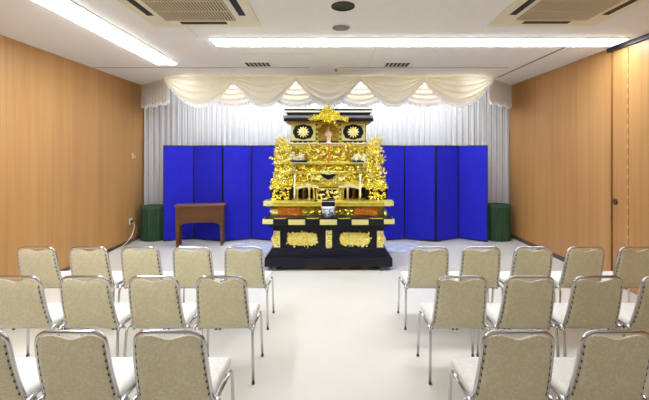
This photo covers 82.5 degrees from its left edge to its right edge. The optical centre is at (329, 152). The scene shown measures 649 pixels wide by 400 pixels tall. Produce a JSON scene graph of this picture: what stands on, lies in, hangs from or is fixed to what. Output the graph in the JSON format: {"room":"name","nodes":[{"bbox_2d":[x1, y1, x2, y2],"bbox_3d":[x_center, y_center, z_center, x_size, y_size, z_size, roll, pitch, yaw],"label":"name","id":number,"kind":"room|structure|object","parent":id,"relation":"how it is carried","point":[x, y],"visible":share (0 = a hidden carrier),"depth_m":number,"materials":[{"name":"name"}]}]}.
{"room":"funeral hall","nodes":[
{"label":"funeral hall","id":0,"kind":"room"},
{"bbox_2d":[0,35,143,281],"bbox_3d":[-4.030,0.175,1.925,0.100,3.210,12.250,0,0,0],"label":"wall","id":1,"kind":"structure","parent":0,"point":[70,130],"depth_m":5.53,"materials":[{"name":"brown wood"}]},
{"bbox_2d":[60,236,139,270],"bbox_3d":[-3.974,1.752,1.925,0.012,0.055,12.250,0,0,0],"label":"baseboard","id":2,"kind":"structure","parent":1,"relation":"attached to","point":[137,237],"depth_m":6.88,"materials":[{"name":"brown"}]},
{"bbox_3d":[-3.955,1.360,7.380,0.050,0.120,0.120,0,0,0],"label":"wall outlet","id":3,"kind":"object","parent":1,"relation":"attached to","visible":0},
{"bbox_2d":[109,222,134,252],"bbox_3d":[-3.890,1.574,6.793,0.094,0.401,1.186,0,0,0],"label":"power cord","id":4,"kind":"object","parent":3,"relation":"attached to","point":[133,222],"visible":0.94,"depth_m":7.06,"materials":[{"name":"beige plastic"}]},
{"bbox_2d":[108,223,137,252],"bbox_3d":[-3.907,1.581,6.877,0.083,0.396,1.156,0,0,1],"label":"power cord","id":5,"kind":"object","parent":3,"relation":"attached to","point":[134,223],"visible":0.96,"depth_m":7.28,"materials":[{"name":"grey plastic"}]},
{"bbox_2d":[0,238,648,399],"bbox_3d":[-0.075,1.830,1.975,8.010,0.100,12.350,0,0,0],"label":"floor","id":6,"kind":"structure","parent":0,"point":[333,333],"depth_m":3.63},
{"bbox_2d":[0,331,41,399],"bbox_3d":[-1.899,1.359,2.187,0.505,0.844,0.476,0,0,0],"label":"banquet chair","id":7,"kind":"object","parent":6,"relation":"on","point":[19,378],"visible":0.8,"depth_m":2.03,"materials":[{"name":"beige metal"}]},
{"bbox_2d":[0,275,82,356],"bbox_3d":[-2.405,1.359,3.057,0.505,0.844,0.476,0,0,0],"label":"banquet chair","id":8,"kind":"object","parent":6,"relation":"on","point":[23,304],"visible":0.87,"depth_m":2.86,"materials":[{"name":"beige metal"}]},
{"bbox_2d":[12,246,70,329],"bbox_3d":[-2.950,1.359,3.937,0.505,0.844,0.476,0,0,0],"label":"banquet chair","id":9,"kind":"object","parent":6,"relation":"on","point":[43,264],"visible":0.68,"depth_m":3.73,"materials":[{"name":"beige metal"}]},
{"bbox_2d":[34,330,135,399],"bbox_3d":[-1.377,1.359,2.187,0.505,0.844,0.476,0,0,0],"label":"banquet chair","id":10,"kind":"object","parent":6,"relation":"on","point":[81,368],"visible":0.9,"depth_m":1.98,"materials":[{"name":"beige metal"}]},
{"bbox_2d":[64,246,122,329],"bbox_3d":[-2.428,1.359,3.937,0.505,0.844,0.476,0,0,0],"label":"banquet chair","id":11,"kind":"object","parent":6,"relation":"on","point":[95,262],"visible":0.66,"depth_m":3.72,"materials":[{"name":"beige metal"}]},
{"bbox_2d":[57,275,142,356],"bbox_3d":[-1.880,1.359,3.057,0.505,0.844,0.476,0,0,0],"label":"banquet chair","id":12,"kind":"object","parent":6,"relation":"on","point":[90,304],"visible":0.87,"depth_m":2.86,"materials":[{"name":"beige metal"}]},
{"bbox_2d":[115,246,180,329],"bbox_3d":[-1.908,1.359,3.937,0.505,0.844,0.476,0,0,0],"label":"banquet chair","id":13,"kind":"object","parent":6,"relation":"on","point":[133,262],"visible":0.65,"depth_m":3.72,"materials":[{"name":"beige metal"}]},
{"bbox_2d":[140,204,162,241],"bbox_3d":[-3.629,1.417,7.617,0.528,0.717,0.438,0,0,0],"label":"stand","id":14,"kind":"object","parent":6,"relation":"on","point":[151,221],"visible":0.76,"depth_m":7.43,"materials":[{"name":"green fabric"}]},
{"bbox_2d":[123,275,202,356],"bbox_3d":[-1.354,1.359,3.057,0.505,0.844,0.476,0,0,0],"label":"banquet chair","id":15,"kind":"object","parent":6,"relation":"on","point":[158,304],"visible":0.91,"depth_m":2.86,"materials":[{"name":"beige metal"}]},
{"bbox_2d":[132,330,234,399],"bbox_3d":[-0.855,1.359,2.187,0.505,0.844,0.476,0,0,0],"label":"banquet chair","id":16,"kind":"object","parent":6,"relation":"on","point":[179,368],"visible":1,"depth_m":1.98,"materials":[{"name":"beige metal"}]},
{"bbox_2d":[167,246,224,329],"bbox_3d":[-1.388,1.359,3.937,0.505,0.844,0.476,0,0,0],"label":"banquet chair","id":17,"kind":"object","parent":6,"relation":"on","point":[188,266],"visible":0.63,"depth_m":3.73,"materials":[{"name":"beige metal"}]},
{"bbox_2d":[174,203,225,246],"bbox_3d":[-2.498,1.383,7.160,0.931,0.795,0.260,0,0,-9],"label":"side table","id":18,"kind":"object","parent":6,"relation":"on","point":[184,212],"visible":0.98,"depth_m":7.06,"materials":[{"name":"brown wood"}]},
{"bbox_2d":[163,145,277,240],"bbox_3d":[-1.715,0.806,7.540,3.274,1.923,0.262,0,0,0],"label":"folding screen","id":19,"kind":"object","parent":6,"relation":"on","point":[239,177],"visible":0.48,"depth_m":7.53,"materials":[{"name":"blue fabric"}]},
{"bbox_2d":[193,275,263,384],"bbox_3d":[-0.832,1.359,3.057,0.505,0.844,0.476,0,0,0],"label":"banquet chair","id":20,"kind":"object","parent":6,"relation":"on","point":[226,304],"visible":0.97,"depth_m":2.86,"materials":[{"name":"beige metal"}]},
{"bbox_2d":[219,246,274,329],"bbox_3d":[-0.868,1.359,3.937,0.505,0.844,0.476,0,0,0],"label":"banquet chair","id":21,"kind":"object","parent":6,"relation":"on","point":[249,265],"visible":0.77,"depth_m":3.73,"materials":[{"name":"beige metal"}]},
{"bbox_2d":[262,103,394,270],"bbox_3d":[-0.024,0.483,6.205,2.047,2.595,1.289,0,0,0],"label":"altar","id":22,"kind":"object","parent":6,"relation":"on","point":[303,237],"depth_m":5.96,"materials":[{"name":"gold metal"}]},
{"bbox_2d":[290,160,306,161],"bbox_3d":[-0.555,0.136,6.120,0.343,0.029,0.160,0,0,0],"label":"shelf","id":23,"kind":"object","parent":22,"relation":"attached to","point":[290,160],"depth_m":6.04,"materials":[{"name":"black paint"}]},
{"bbox_2d":[298,126,308,137],"bbox_3d":[-0.454,-0.355,6.254,0.200,0.200,0.036,0,0,0],"label":"flower","id":24,"kind":"object","parent":22,"relation":"on","point":[303,131],"depth_m":6.26,"materials":[{"name":"gold metal"}]},
{"bbox_2d":[321,208,334,217],"bbox_3d":[-0.026,0.913,5.690,0.210,0.140,0.210,0,0,0],"label":"bowl","id":25,"kind":"object","parent":22,"relation":"on","point":[327,212],"depth_m":5.61,"materials":[{"name":"ceramic"}]},
{"bbox_2d":[325,127,331,142],"bbox_3d":[-0.026,-0.311,6.314,0.105,0.280,0.104,0,0,-44],"label":"statue","id":26,"kind":"object","parent":22,"relation":"on","point":[328,134],"visible":0.98,"depth_m":6.29,"materials":[{"name":"white"}]},
{"bbox_2d":[348,126,358,137],"bbox_3d":[0.393,-0.355,6.254,0.200,0.200,0.036,0,0,0],"label":"flower","id":27,"kind":"object","parent":22,"relation":"on","point":[353,131],"depth_m":6.26,"materials":[{"name":"gold metal"}]},
{"bbox_2d":[235,242,427,251],"bbox_3d":[-0.019,1.770,6.990,3.581,0.016,0.740,0,0,0],"label":"sheet","id":28,"kind":"object","parent":6,"relation":"on","point":[265,246],"visible":0.36,"depth_m":7.06,"materials":[{"name":"white fabric"}]},
{"bbox_2d":[397,246,453,329],"bbox_3d":[1.000,1.359,3.937,0.505,0.844,0.476,0,0,0],"label":"banquet chair","id":29,"kind":"object","parent":6,"relation":"on","point":[425,268],"visible":0.84,"depth_m":3.73,"materials":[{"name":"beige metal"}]},
{"bbox_2d":[380,145,487,241],"bbox_3d":[1.578,0.806,7.531,3.140,1.923,0.359,0,0,0],"label":"folding screen","id":30,"kind":"object","parent":6,"relation":"on","point":[438,192],"visible":0.59,"depth_m":7.53,"materials":[{"name":"blue fabric"}]},
{"bbox_2d":[416,275,489,384],"bbox_3d":[1.010,1.359,3.057,0.505,0.844,0.476,0,0,0],"label":"banquet chair","id":31,"kind":"object","parent":6,"relation":"on","point":[456,304],"visible":0.98,"depth_m":2.86,"materials":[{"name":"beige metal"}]},
{"bbox_2d":[449,246,505,329],"bbox_3d":[1.520,1.359,3.937,0.505,0.844,0.476,0,0,0],"label":"banquet chair","id":32,"kind":"object","parent":6,"relation":"on","point":[486,264],"visible":0.74,"depth_m":3.72,"materials":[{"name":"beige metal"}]},
{"bbox_2d":[488,203,510,241],"bbox_3d":[3.441,1.399,7.597,0.517,0.752,0.418,0,0,0],"label":"stand","id":33,"kind":"object","parent":6,"relation":"on","point":[499,224],"visible":0.81,"depth_m":7.42,"materials":[{"name":"green fabric"}]},
{"bbox_2d":[448,330,554,399],"bbox_3d":[1.000,1.359,2.187,0.505,0.844,0.476,0,0,0],"label":"banquet chair","id":34,"kind":"object","parent":6,"relation":"on","point":[505,368],"visible":1,"depth_m":1.98,"materials":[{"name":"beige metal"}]},
{"bbox_2d":[476,275,559,356],"bbox_3d":[1.532,1.359,3.057,0.505,0.844,0.476,0,0,0],"label":"banquet chair","id":35,"kind":"object","parent":6,"relation":"on","point":[523,304],"visible":0.92,"depth_m":2.86,"materials":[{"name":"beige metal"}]},
{"bbox_2d":[491,246,557,329],"bbox_3d":[2.042,1.359,3.937,0.505,0.844,0.476,0,0,0],"label":"banquet chair","id":36,"kind":"object","parent":6,"relation":"on","point":[524,262],"visible":0.51,"depth_m":3.72,"materials":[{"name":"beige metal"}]},
{"bbox_2d":[551,246,609,329],"bbox_3d":[2.566,1.359,3.937,0.505,0.844,0.476,0,0,0],"label":"banquet chair","id":37,"kind":"object","parent":6,"relation":"on","point":[577,263],"visible":0.66,"depth_m":3.73,"materials":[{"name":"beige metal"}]},
{"bbox_2d":[537,275,625,356],"bbox_3d":[2.054,1.359,3.057,0.505,0.844,0.476,0,0,0],"label":"banquet chair","id":38,"kind":"object","parent":6,"relation":"on","point":[591,304],"visible":0.88,"depth_m":2.86,"materials":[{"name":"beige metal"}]},
{"bbox_2d":[550,330,648,399],"bbox_3d":[1.524,1.359,2.187,0.505,0.844,0.476,0,0,0],"label":"banquet chair","id":39,"kind":"object","parent":6,"relation":"on","point":[603,367],"visible":0.95,"depth_m":1.99,"materials":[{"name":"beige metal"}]},
{"bbox_2d":[597,276,648,334],"bbox_3d":[2.580,1.359,3.057,0.505,0.844,0.476,0,0,0],"label":"banquet chair","id":40,"kind":"object","parent":6,"relation":"on","point":[631,315],"visible":0.68,"depth_m":2.89,"materials":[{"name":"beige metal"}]},
{"bbox_2d":[601,246,648,329],"bbox_3d":[3.090,1.359,3.937,0.505,0.844,0.476,0,0,0],"label":"banquet chair","id":41,"kind":"object","parent":6,"relation":"on","point":[631,266],"visible":0.6,"depth_m":3.73,"materials":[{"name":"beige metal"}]},
{"bbox_2d":[0,0,648,84],"bbox_3d":[-0.075,-1.480,1.975,8.010,0.100,12.350,0,0,0],"label":"ceiling","id":42,"kind":"structure","parent":0,"point":[29,22],"depth_m":4.54,"materials":[{"name":"white paint"}]},
{"bbox_2d":[33,0,177,64],"bbox_3d":[-2.590,-1.417,3.240,0.328,0.026,5.308,0,0,0],"label":"recessed light","id":43,"kind":"object","parent":42,"relation":"in","point":[69,9],"visible":1,"depth_m":4.17,"materials":[{"name":"white paint"}]},
{"bbox_2d":[141,79,169,108],"bbox_3d":[-3.483,-1.163,7.345,1.170,0.510,0.070,0,0,40],"label":"drape","id":44,"kind":"object","parent":42,"relation":"hanging from","point":[156,93],"visible":0.94,"depth_m":7.35,"materials":[{"name":"beige fabric"}]},
{"bbox_2d":[118,0,260,26],"bbox_3d":[-1.366,-1.412,3.535,1.200,0.036,1.200,0,0,0],"label":"air conditioner","id":45,"kind":"object","parent":42,"relation":"attached to","point":[159,13],"visible":1,"depth_m":3.70,"materials":[{"name":"beige plastic"}]},
{"bbox_2d":[141,0,235,20],"bbox_3d":[-1.366,-1.400,3.535,0.740,0.012,0.756,0,0,0],"label":"grille","id":46,"kind":"object","parent":45,"relation":"attached to","point":[167,10],"depth_m":3.62,"materials":[{"name":"beige plastic"}]},
{"bbox_2d":[144,88,323,204],"bbox_3d":[-2.031,-0.138,7.860,3.788,2.454,0.063,0,0,0],"label":"curtain","id":47,"kind":"object","parent":42,"relation":"hanging from","point":[176,120],"depth_m":7.86,"materials":[{"name":"grey fabric"}]},
{"bbox_2d":[242,61,271,66],"bbox_3d":[-1.160,-1.423,5.940,0.420,0.014,0.340,0,0,0],"label":"ceiling vent","id":48,"kind":"object","parent":42,"relation":"in","point":[246,63],"visible":1,"depth_m":5.89,"materials":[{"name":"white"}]},
{"bbox_2d":[164,76,493,107],"bbox_3d":[-0.009,-1.130,6.846,6.109,0.600,0.227,0,0,0],"label":"swag valance","id":49,"kind":"object","parent":42,"relation":"hanging from","point":[195,91],"visible":1,"depth_m":6.79,"materials":[{"name":"beige fabric"}]},
{"bbox_2d":[331,23,350,30],"bbox_3d":[0.125,-1.421,4.200,0.230,0.018,0.230,0,0,0],"label":"ceiling speaker","id":50,"kind":"object","parent":42,"relation":"attached to","point":[338,27],"visible":1,"depth_m":4.16,"materials":[{"name":"grey metal"}]},
{"bbox_2d":[332,25,349,30],"bbox_3d":[0.125,-1.417,4.200,0.200,0.010,0.200,0,0,0],"label":"grille","id":51,"kind":"object","parent":50,"relation":"attached to","point":[335,27],"depth_m":4.17,"materials":[{"name":"grey metal"}]},
{"bbox_2d":[331,1,354,10],"bbox_3d":[0.127,-1.426,3.600,0.230,0.008,0.230,0,0,0],"label":"recessed light","id":52,"kind":"object","parent":42,"relation":"in","point":[341,5],"visible":1,"depth_m":3.60,"materials":[{"name":"black metal"}]},
{"bbox_2d":[383,62,411,67],"bbox_3d":[1.080,-1.423,5.960,0.420,0.014,0.340,0,0,0],"label":"ceiling vent","id":53,"kind":"object","parent":42,"relation":"in","point":[386,64],"visible":1,"depth_m":5.96,"materials":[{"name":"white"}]},
{"bbox_2d":[209,38,629,45],"bbox_3d":[1.105,-1.417,4.740,5.218,0.026,0.308,0,0,0],"label":"recessed light","id":54,"kind":"object","parent":42,"relation":"in","point":[217,41],"visible":1,"depth_m":4.66,"materials":[{"name":"white paint"}]},
{"bbox_2d":[332,88,508,203],"bbox_3d":[1.915,-0.148,7.860,3.724,2.433,0.063,0,0,0],"label":"curtain","id":55,"kind":"object","parent":42,"relation":"hanging from","point":[480,122],"depth_m":7.86,"materials":[{"name":"grey fabric"}]},
{"bbox_2d":[489,79,511,108],"bbox_3d":[3.389,-1.163,7.345,1.084,0.510,0.070,0,0,-44],"label":"drape","id":56,"kind":"object","parent":42,"relation":"hanging from","point":[499,92],"visible":0.99,"depth_m":7.35,"materials":[{"name":"beige fabric"}]},
{"bbox_2d":[499,46,567,76],"bbox_3d":[3.175,-1.428,5.950,0.030,0.004,2.060,0,0,0],"label":"trim","id":57,"kind":"structure","parent":42,"relation":"attached to","point":[565,46],"depth_m":5.70,"materials":[{"name":"brown"}]},
{"bbox_2d":[486,0,646,25],"bbox_3d":[2.330,-1.412,3.515,1.200,0.036,1.200,0,0,0],"label":"air conditioner","id":58,"kind":"object","parent":42,"relation":"attached to","point":[519,12],"visible":1,"depth_m":3.69,"materials":[{"name":"beige plastic"}]},
{"bbox_2d":[516,0,624,20],"bbox_3d":[2.330,-1.400,3.515,0.740,0.012,0.756,0,0,0],"label":"grille","id":59,"kind":"object","parent":58,"relation":"attached to","point":[543,10],"depth_m":3.62,"materials":[{"name":"beige plastic"}]},
{"bbox_2d":[509,50,612,270],"bbox_3d":[3.880,0.175,6.550,0.100,3.210,3.000,0,0,0],"label":"wall","id":60,"kind":"structure","parent":0,"point":[561,118],"depth_m":6.07,"materials":[{"name":"brown wood"}]},
{"bbox_2d":[511,234,564,261],"bbox_3d":[3.824,1.742,6.550,0.012,0.075,3.000,0,0,0],"label":"baseboard","id":61,"kind":"structure","parent":60,"relation":"attached to","point":[526,242],"depth_m":7.05,"materials":[{"name":"brown"}]},
{"bbox_2d":[612,46,628,289],"bbox_3d":[3.824,0.198,4.891,0.099,3.145,0.250,0,0,0],"label":"door","id":62,"kind":"structure","parent":60,"relation":"in","point":[620,201],"depth_m":4.88,"materials":[{"name":"brown wood"}]},
{"bbox_2d":[627,54,627,289],"bbox_3d":[3.831,0.240,4.760,0.006,3.040,0.008,0,0,0],"label":"door frame","id":63,"kind":"structure","parent":60,"relation":"attached to","point":[627,54],"depth_m":4.76,"materials":[{"name":"beige wood"}]},
{"bbox_2d":[607,33,648,52],"bbox_3d":[3.840,-1.403,0.440,0.080,0.055,9.280,0,0,0],"label":"trim","id":64,"kind":"structure","parent":60,"relation":"attached to","point":[646,36],"depth_m":4.71,"materials":[{"name":"black metal"}]},
{"bbox_2d":[629,39,648,294],"bbox_3d":[3.854,0.198,4.310,0.040,3.145,0.888,0,0,0],"label":"door","id":65,"kind":"structure","parent":60,"relation":"in","point":[638,52],"depth_m":4.61,"materials":[{"name":"brown wood"}]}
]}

